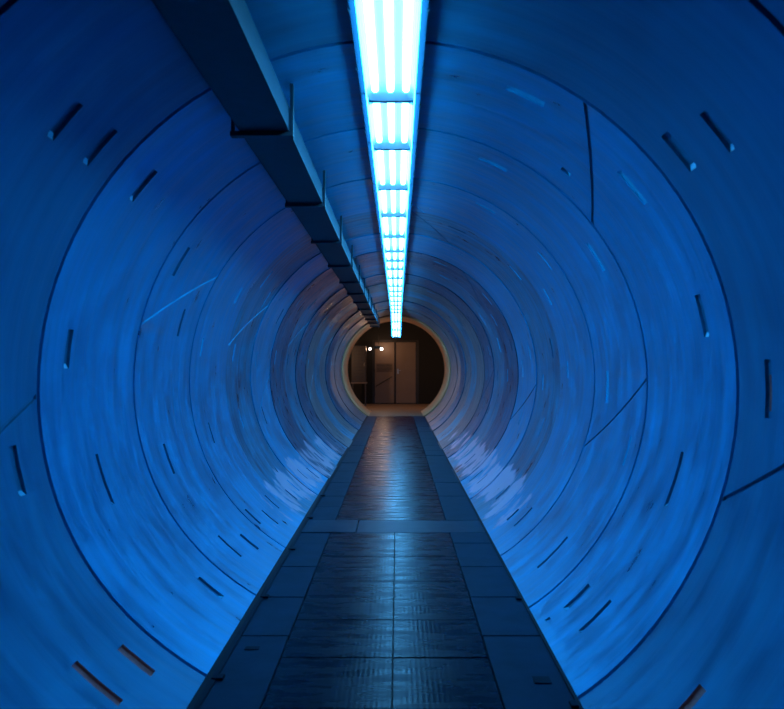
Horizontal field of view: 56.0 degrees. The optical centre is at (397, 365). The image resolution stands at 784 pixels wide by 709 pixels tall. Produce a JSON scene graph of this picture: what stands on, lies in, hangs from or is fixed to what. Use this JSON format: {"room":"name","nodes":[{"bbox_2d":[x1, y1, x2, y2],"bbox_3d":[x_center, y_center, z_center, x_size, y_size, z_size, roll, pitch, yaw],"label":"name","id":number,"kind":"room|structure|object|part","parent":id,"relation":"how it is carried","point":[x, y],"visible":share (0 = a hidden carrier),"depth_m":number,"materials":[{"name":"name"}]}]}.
{"room":"underground passage","nodes":[
{"label":"underground passage","id":0,"kind":"room"},
{"bbox_2d":[200,404,578,708],"bbox_3d":[-0.050,1.404,12.100,4.500,0.112,29.000,0,0,0],"label":"floor","id":1,"kind":"structure","parent":0,"point":[393,593],"depth_m":4.12,"materials":[{"name":"concrete"}]},
{"bbox_3d":[-0.283,1.385,3.180,0.515,0.050,0.512,0,0,0],"label":"plate","id":2,"kind":"part","parent":1,"relation":"part of","materials":[{"name":"metal"}]},
{"bbox_3d":[-0.283,1.385,3.695,0.515,0.050,0.502,0,0,0],"label":"plate","id":3,"kind":"part","parent":1,"relation":"part of","materials":[{"name":"grey metal"}]},
{"bbox_3d":[-0.283,1.385,4.305,0.515,0.050,0.702,0,0,0],"label":"plate","id":4,"kind":"part","parent":1,"relation":"part of","materials":[{"name":"metal"}]},
{"bbox_3d":[-0.283,1.385,4.965,0.515,0.050,0.602,0,0,0],"label":"plate","id":5,"kind":"part","parent":1,"relation":"part of","materials":[{"name":"grey metal"}]},
{"bbox_3d":[-0.283,1.385,5.645,0.515,0.050,0.742,0,0,0],"label":"plate","id":6,"kind":"part","parent":1,"relation":"part of","materials":[{"name":"grey metal"}]},
{"bbox_2d":[351,346,366,405],"bbox_3d":[-1.320,0.335,25.288,0.560,2.050,0.323,0,0,0],"label":"tall cabinet","id":7,"kind":"object","parent":1,"relation":"on","point":[358,352],"visible":0.88,"depth_m":25.16,"materials":[{"name":"brown paint"}]},
{"bbox_3d":[-1.320,-0.065,25.162,0.460,1.190,0.014,0,0,0],"label":"cabinet door","id":8,"kind":"part","parent":7,"relation":"part of","materials":[{"name":"brown paint"}]},
{"bbox_3d":[-0.060,1.387,6.816,0.962,0.050,0.624,0,0,0],"label":"plate","id":9,"kind":"part","parent":1,"relation":"part of","materials":[{"name":"metal"}]},
{"bbox_3d":[-0.060,1.387,8.171,0.962,0.050,0.890,0,0,0],"label":"plate","id":10,"kind":"part","parent":1,"relation":"part of","materials":[{"name":"metal"}]},
{"bbox_3d":[-0.060,1.388,7.427,0.962,0.050,0.582,0,0,0],"label":"plate","id":11,"kind":"part","parent":1,"relation":"part of","materials":[{"name":"grey metal"}]},
{"bbox_3d":[-0.060,1.387,9.093,0.962,0.050,0.939,0,0,0],"label":"plate","id":12,"kind":"part","parent":1,"relation":"part of","materials":[{"name":"metal"}]},
{"bbox_3d":[-0.060,1.386,10.795,0.962,0.050,0.861,0,0,0],"label":"plate","id":13,"kind":"part","parent":1,"relation":"part of","materials":[{"name":"metal"}]},
{"bbox_3d":[-0.060,1.385,9.963,0.962,0.050,0.786,0,0,0],"label":"plate","id":14,"kind":"part","parent":1,"relation":"part of","materials":[{"name":"grey metal"}]},
{"bbox_3d":[-0.060,1.389,11.545,0.962,0.050,0.624,0,0,0],"label":"plate","id":15,"kind":"part","parent":1,"relation":"part of","materials":[{"name":"grey metal"}]},
{"bbox_3d":[-0.060,1.387,13.599,0.962,0.050,0.540,0,0,0],"label":"plate","id":16,"kind":"part","parent":1,"relation":"part of","materials":[{"name":"grey metal"}]},
{"bbox_3d":[-0.060,1.388,12.975,0.962,0.050,0.694,0,0,0],"label":"plate","id":17,"kind":"part","parent":1,"relation":"part of","materials":[{"name":"grey metal"}]},
{"bbox_3d":[-0.060,1.385,12.242,0.962,0.050,0.754,0,0,0],"label":"plate","id":18,"kind":"part","parent":1,"relation":"part of","materials":[{"name":"grey metal"}]},
{"bbox_3d":[-0.060,1.386,14.924,0.962,0.050,0.762,0,0,0],"label":"plate","id":19,"kind":"part","parent":1,"relation":"part of","materials":[{"name":"grey metal"}]},
{"bbox_3d":[-0.060,1.388,14.206,0.962,0.050,0.658,0,0,0],"label":"plate","id":20,"kind":"part","parent":1,"relation":"part of","materials":[{"name":"grey metal"}]},
{"bbox_3d":[-0.060,1.388,18.639,0.962,0.050,0.747,0,0,0],"label":"plate","id":21,"kind":"part","parent":1,"relation":"part of","materials":[{"name":"grey metal"}]},
{"bbox_3d":[-0.060,1.388,17.948,0.962,0.050,0.620,0,0,0],"label":"plate","id":22,"kind":"part","parent":1,"relation":"part of","materials":[{"name":"grey metal"}]},
{"bbox_3d":[-0.060,1.388,17.364,0.962,0.050,0.533,0,0,0],"label":"plate","id":23,"kind":"part","parent":1,"relation":"part of","materials":[{"name":"grey metal"}]},
{"bbox_3d":[-0.060,1.387,16.820,0.962,0.050,0.538,0,0,0],"label":"plate","id":24,"kind":"part","parent":1,"relation":"part of","materials":[{"name":"grey metal"}]},
{"bbox_3d":[-0.060,1.386,16.252,0.962,0.050,0.584,0,0,0],"label":"plate","id":25,"kind":"part","parent":1,"relation":"part of","materials":[{"name":"grey metal"}]},
{"bbox_3d":[-0.060,1.386,15.633,0.962,0.050,0.639,0,0,0],"label":"plate","id":26,"kind":"part","parent":1,"relation":"part of","materials":[{"name":"grey metal"}]},
{"bbox_3d":[-0.060,1.387,19.504,0.962,0.050,0.967,0,0,0],"label":"plate","id":27,"kind":"part","parent":1,"relation":"part of","materials":[{"name":"grey metal"}]},
{"bbox_3d":[0.202,1.387,5.645,0.439,0.050,0.742,0,0,0],"label":"plate","id":28,"kind":"part","parent":1,"relation":"part of","materials":[{"name":"grey metal"}]},
{"bbox_3d":[0.202,1.387,4.965,0.439,0.050,0.602,0,0,0],"label":"plate","id":29,"kind":"part","parent":1,"relation":"part of","materials":[{"name":"metal"}]},
{"bbox_3d":[0.202,1.387,4.305,0.439,0.050,0.702,0,0,0],"label":"plate","id":30,"kind":"part","parent":1,"relation":"part of","materials":[{"name":"metal"}]},
{"bbox_3d":[0.202,1.385,3.695,0.439,0.050,0.502,0,0,0],"label":"plate","id":31,"kind":"part","parent":1,"relation":"part of","materials":[{"name":"metal"}]},
{"bbox_3d":[0.202,1.387,3.180,0.439,0.050,0.512,0,0,0],"label":"plate","id":32,"kind":"part","parent":1,"relation":"part of","materials":[{"name":"grey metal"}]},
{"bbox_2d":[0,0,783,708],"bbox_3d":[-0.040,0.102,8.738,3.030,3.030,22.734,0,0,0],"label":"wall","id":33,"kind":"structure","parent":0,"point":[595,254],"depth_m":3.45,"materials":[{"name":"blue paint"}]},
{"bbox_2d":[152,0,379,326],"bbox_3d":[-0.627,-1.184,9.462,0.291,0.242,21.316,0,0,0],"label":"cable tray","id":34,"kind":"object","parent":33,"relation":"hanging from","point":[222,39],"visible":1,"depth_m":3.14,"materials":[{"name":"metal"}]},
{"bbox_3d":[-0.720,-1.142,2.650,0.020,0.114,1.532,0,0,0],"label":"rail","id":35,"kind":"part","parent":34,"relation":"part of","materials":[{"name":"metal"}]},
{"bbox_3d":[-0.615,-1.087,2.650,0.226,0.004,1.528,0,0,0],"label":"plate","id":36,"kind":"part","parent":34,"relation":"part of","materials":[{"name":"metal"}]},
{"bbox_3d":[-0.510,-1.142,2.650,0.020,0.114,1.532,0,0,0],"label":"rail","id":37,"kind":"part","parent":34,"relation":"part of","materials":[{"name":"metal"}]},
{"bbox_3d":[-0.720,-1.142,4.175,0.020,0.114,1.502,0,0,0],"label":"rail","id":38,"kind":"part","parent":34,"relation":"part of","materials":[{"name":"metal"}]},
{"bbox_3d":[-0.615,-1.087,4.175,0.226,0.004,1.498,0,0,0],"label":"plate","id":39,"kind":"part","parent":34,"relation":"part of","materials":[{"name":"metal"}]},
{"bbox_3d":[-0.510,-1.142,4.175,0.020,0.114,1.502,0,0,0],"label":"rail","id":40,"kind":"part","parent":34,"relation":"part of","materials":[{"name":"metal"}]},
{"bbox_3d":[-0.615,-1.087,5.665,0.226,0.004,1.458,0,0,0],"label":"plate","id":41,"kind":"part","parent":34,"relation":"part of","materials":[{"name":"metal"}]},
{"bbox_3d":[-0.510,-1.142,5.665,0.020,0.114,1.462,0,0,0],"label":"rail","id":42,"kind":"part","parent":34,"relation":"part of","materials":[{"name":"metal"}]},
{"bbox_3d":[-0.615,-1.087,7.175,0.226,0.004,1.538,0,0,0],"label":"plate","id":43,"kind":"part","parent":34,"relation":"part of","materials":[{"name":"metal"}]},
{"bbox_3d":[-0.615,-1.087,8.725,0.226,0.004,1.538,0,0,0],"label":"plate","id":44,"kind":"part","parent":34,"relation":"part of","materials":[{"name":"metal"}]},
{"bbox_3d":[-0.510,-1.142,7.175,0.020,0.114,1.542,0,0,0],"label":"rail","id":45,"kind":"part","parent":34,"relation":"part of","materials":[{"name":"metal"}]},
{"bbox_3d":[-0.615,-1.087,10.250,0.226,0.004,1.488,0,0,0],"label":"plate","id":46,"kind":"part","parent":34,"relation":"part of","materials":[{"name":"metal"}]},
{"bbox_3d":[-0.510,-1.142,8.725,0.020,0.114,1.542,0,0,0],"label":"rail","id":47,"kind":"part","parent":34,"relation":"part of","materials":[{"name":"metal"}]},
{"bbox_3d":[-0.615,-1.087,11.750,0.226,0.004,1.488,0,0,0],"label":"plate","id":48,"kind":"part","parent":34,"relation":"part of","materials":[{"name":"metal"}]},
{"bbox_3d":[-0.510,-1.142,10.250,0.020,0.114,1.492,0,0,0],"label":"rail","id":49,"kind":"part","parent":34,"relation":"part of","materials":[{"name":"metal"}]},
{"bbox_3d":[-0.615,-1.087,13.250,0.226,0.004,1.488,0,0,0],"label":"plate","id":50,"kind":"part","parent":34,"relation":"part of","materials":[{"name":"metal"}]},
{"bbox_3d":[-0.615,-1.087,14.750,0.226,0.004,1.488,0,0,0],"label":"plate","id":51,"kind":"part","parent":34,"relation":"part of","materials":[{"name":"metal"}]},
{"bbox_3d":[-0.615,-1.087,16.250,0.226,0.004,1.488,0,0,0],"label":"plate","id":52,"kind":"part","parent":34,"relation":"part of","materials":[{"name":"metal"}]},
{"bbox_2d":[186,416,367,708],"bbox_3d":[-0.808,1.353,8.796,0.045,0.014,22.392,0,0,0],"label":"baseboard","id":53,"kind":"structure","parent":33,"relation":"attached to","point":[205,687],"depth_m":4.03,"materials":[{"name":"metal"}]},
{"bbox_2d":[348,0,428,101],"bbox_3d":[-0.032,-1.300,2.965,0.294,0.100,1.044,0,0,0],"label":"ceiling light","id":54,"kind":"object","parent":33,"relation":"attached to","point":[389,36],"visible":1,"depth_m":2.96,"materials":[{"name":"glass"}]},
{"bbox_2d":[355,0,366,98],"bbox_3d":[-0.144,-1.270,2.965,0.003,0.038,1.020,0,0,0],"label":"diffuser","id":55,"kind":"object","parent":54,"relation":"attached to","point":[360,30],"depth_m":2.92,"materials":[{"name":"white plastic"}]},
{"bbox_2d":[414,0,420,100],"bbox_3d":[0.080,-1.270,2.965,0.003,0.038,1.020,0,0,0],"label":"diffuser","id":56,"kind":"object","parent":54,"relation":"attached to","point":[417,3],"depth_m":2.93,"materials":[{"name":"white plastic"}]},
{"bbox_2d":[361,93,420,149],"bbox_3d":[-0.032,-1.300,3.875,0.294,0.100,0.764,0,0,0],"label":"ceiling light","id":57,"kind":"object","parent":33,"relation":"attached to","point":[388,125],"visible":0.8,"depth_m":3.89,"materials":[{"name":"glass"}]},
{"bbox_2d":[367,98,372,148],"bbox_3d":[-0.144,-1.270,3.875,0.003,0.038,0.740,0,0,0],"label":"diffuser","id":58,"kind":"object","parent":57,"relation":"attached to","point":[369,106],"depth_m":3.86,"materials":[{"name":"white plastic"}]},
{"bbox_2d":[411,101,414,148],"bbox_3d":[0.080,-1.270,3.875,0.003,0.038,0.740,0,0,0],"label":"diffuser","id":59,"kind":"object","parent":57,"relation":"attached to","point":[412,105],"depth_m":3.87,"materials":[{"name":"white plastic"}]},
{"bbox_2d":[367,143,415,189],"bbox_3d":[-0.032,-1.300,4.745,0.294,0.100,0.964,0,0,0],"label":"ceiling light","id":60,"kind":"object","parent":33,"relation":"attached to","point":[390,169],"visible":0.76,"depth_m":4.78,"materials":[{"name":"glass"}]},
{"bbox_2d":[373,184,412,216],"bbox_3d":[-0.032,-1.300,5.705,0.294,0.100,0.944,0,0,0],"label":"ceiling light","id":61,"kind":"object","parent":33,"relation":"attached to","point":[390,203],"visible":0.71,"depth_m":5.75,"materials":[{"name":"glass"}]},
{"bbox_2d":[377,212,410,237],"bbox_3d":[-0.032,-1.300,6.685,0.294,0.100,1.004,0,0,0],"label":"ceiling light","id":62,"kind":"object","parent":33,"relation":"attached to","point":[389,227],"visible":0.72,"depth_m":6.76,"materials":[{"name":"glass"}]},
{"bbox_2d":[380,234,408,252],"bbox_3d":[-0.032,-1.300,7.655,0.294,0.100,0.924,0,0,0],"label":"ceiling light","id":63,"kind":"object","parent":33,"relation":"attached to","point":[390,245],"visible":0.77,"depth_m":7.79,"materials":[{"name":"glass"}]},
{"bbox_2d":[385,276,404,286],"bbox_3d":[-0.032,-1.300,11.125,0.294,0.100,1.044,0,0,0],"label":"ceiling light","id":64,"kind":"object","parent":33,"relation":"attached to","point":[391,282],"visible":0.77,"depth_m":11.30,"materials":[{"name":"glass"}]},
{"bbox_2d":[382,249,407,261],"bbox_3d":[-0.032,-1.300,8.485,0.294,0.100,0.724,0,0,0],"label":"ceiling light","id":65,"kind":"object","parent":33,"relation":"attached to","point":[389,257],"visible":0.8,"depth_m":8.64,"materials":[{"name":"glass"}]},
{"bbox_2d":[384,267,405,278],"bbox_3d":[-0.032,-1.300,10.100,0.294,0.100,0.994,0,0,0],"label":"ceiling light","id":66,"kind":"object","parent":33,"relation":"attached to","point":[391,274],"visible":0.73,"depth_m":10.29,"materials":[{"name":"glass"}]},
{"bbox_2d":[383,259,406,269],"bbox_3d":[-0.032,-1.300,9.225,0.294,0.100,0.744,0,0,0],"label":"ceiling light","id":67,"kind":"object","parent":33,"relation":"attached to","point":[389,265],"visible":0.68,"depth_m":9.39,"materials":[{"name":"glass"}]},
{"bbox_2d":[388,299,402,305],"bbox_3d":[-0.032,-1.300,14.900,0.294,0.100,0.994,0,0,0],"label":"ceiling light","id":68,"kind":"object","parent":33,"relation":"attached to","point":[401,302],"visible":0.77,"depth_m":15.16,"materials":[{"name":"glass"}]},
{"bbox_2d":[386,284,404,291],"bbox_3d":[-0.032,-1.300,12.075,0.294,0.100,0.844,0,0,0],"label":"ceiling light","id":69,"kind":"object","parent":33,"relation":"attached to","point":[391,289],"visible":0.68,"depth_m":12.27,"materials":[{"name":"glass"}]},
{"bbox_2d":[387,290,403,296],"bbox_3d":[-0.032,-1.300,12.925,0.294,0.100,0.844,0,0,0],"label":"ceiling light","id":70,"kind":"object","parent":33,"relation":"attached to","point":[391,294],"visible":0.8,"depth_m":13.11,"materials":[{"name":"glass"}]},
{"bbox_2d":[388,295,403,301],"bbox_3d":[-0.032,-1.300,13.875,0.294,0.100,1.044,0,0,0],"label":"ceiling light","id":71,"kind":"object","parent":33,"relation":"attached to","point":[392,299],"visible":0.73,"depth_m":14.09,"materials":[{"name":"glass"}]},
{"bbox_2d":[390,311,401,321],"bbox_3d":[-0.032,-1.251,18.006,0.294,0.302,1.206,0,0,0],"label":"ceiling light","id":72,"kind":"object","parent":33,"relation":"attached to","point":[395,317],"visible":0.8,"depth_m":18.09,"materials":[{"name":"glass"}]},
{"bbox_2d":[390,321,401,330],"bbox_3d":[-0.032,-1.176,19.181,0.294,0.451,1.157,0,0,0],"label":"ceiling light","id":73,"kind":"object","parent":33,"relation":"attached to","point":[395,326],"visible":0.89,"depth_m":19.31,"materials":[{"name":"glass"}]},
{"bbox_2d":[389,304,402,309],"bbox_3d":[-0.032,-1.300,15.900,0.294,0.100,0.994,0,0,0],"label":"ceiling light","id":74,"kind":"object","parent":33,"relation":"attached to","point":[401,306],"visible":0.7,"depth_m":16.21,"materials":[{"name":"glass"}]},
{"bbox_2d":[390,307,402,312],"bbox_3d":[-0.032,-1.300,16.900,0.294,0.100,0.994,0,0,0],"label":"ceiling light","id":75,"kind":"object","parent":33,"relation":"attached to","point":[392,311],"visible":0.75,"depth_m":17.13,"materials":[{"name":"glass"}]},
{"bbox_2d":[391,329,401,337],"bbox_3d":[-0.032,-1.100,20.257,0.294,0.599,1.009,0,0,0],"label":"ceiling light","id":76,"kind":"object","parent":33,"relation":"attached to","point":[395,334],"visible":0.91,"depth_m":20.38,"materials":[{"name":"glass"}]},
{"bbox_2d":[424,416,583,708],"bbox_3d":[0.730,1.355,8.796,0.020,0.010,22.392,0,0,0],"label":"baseboard","id":77,"kind":"structure","parent":33,"relation":"attached to","point":[548,647],"depth_m":4.08,"materials":[{"name":"metal"}]},
{"bbox_2d":[348,321,443,403],"bbox_3d":[-0.050,-0.240,26.500,4.500,3.200,0.200,0,0,0],"label":"wall","id":78,"kind":"structure","parent":0,"point":[431,362],"depth_m":26.40,"materials":[{"name":"paint"}]},
{"bbox_2d":[372,340,418,403],"bbox_3d":[-0.070,0.215,26.460,1.660,2.290,0.200,0,0,0],"label":"door","id":79,"kind":"structure","parent":78,"relation":"in","point":[406,351],"depth_m":26.43,"materials":[{"name":"brown paint"}]},
{"bbox_2d":[348,321,444,410],"bbox_3d":[-0.050,0.010,22.170,4.500,3.700,0.060,0,0,0],"label":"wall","id":80,"kind":"structure","parent":0,"point":[389,321],"depth_m":22.16,"materials":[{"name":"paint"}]},
{"bbox_2d":[341,315,450,415],"bbox_3d":[-0.040,0.102,21.101,3.020,3.020,2.198,0,0,0],"label":"trim","id":81,"kind":"structure","parent":80,"relation":"attached to","point":[344,367],"depth_m":20.80,"materials":[{"name":"brown concrete"}]},
{"bbox_3d":[-0.050,-1.890,24.400,4.500,0.100,4.400,0,0,0],"label":"ceiling","id":82,"kind":"structure","parent":0,"visible":0},
{"bbox_2d":[369,327,382,350],"bbox_3d":[-0.750,-1.188,25.730,0.510,1.304,0.140,0,0,0],"label":"spotlight","id":83,"kind":"object","parent":82,"relation":"hanging from","point":[378,346],"visible":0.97,"depth_m":25.72,"materials":[{"name":"metal"}]}
]}

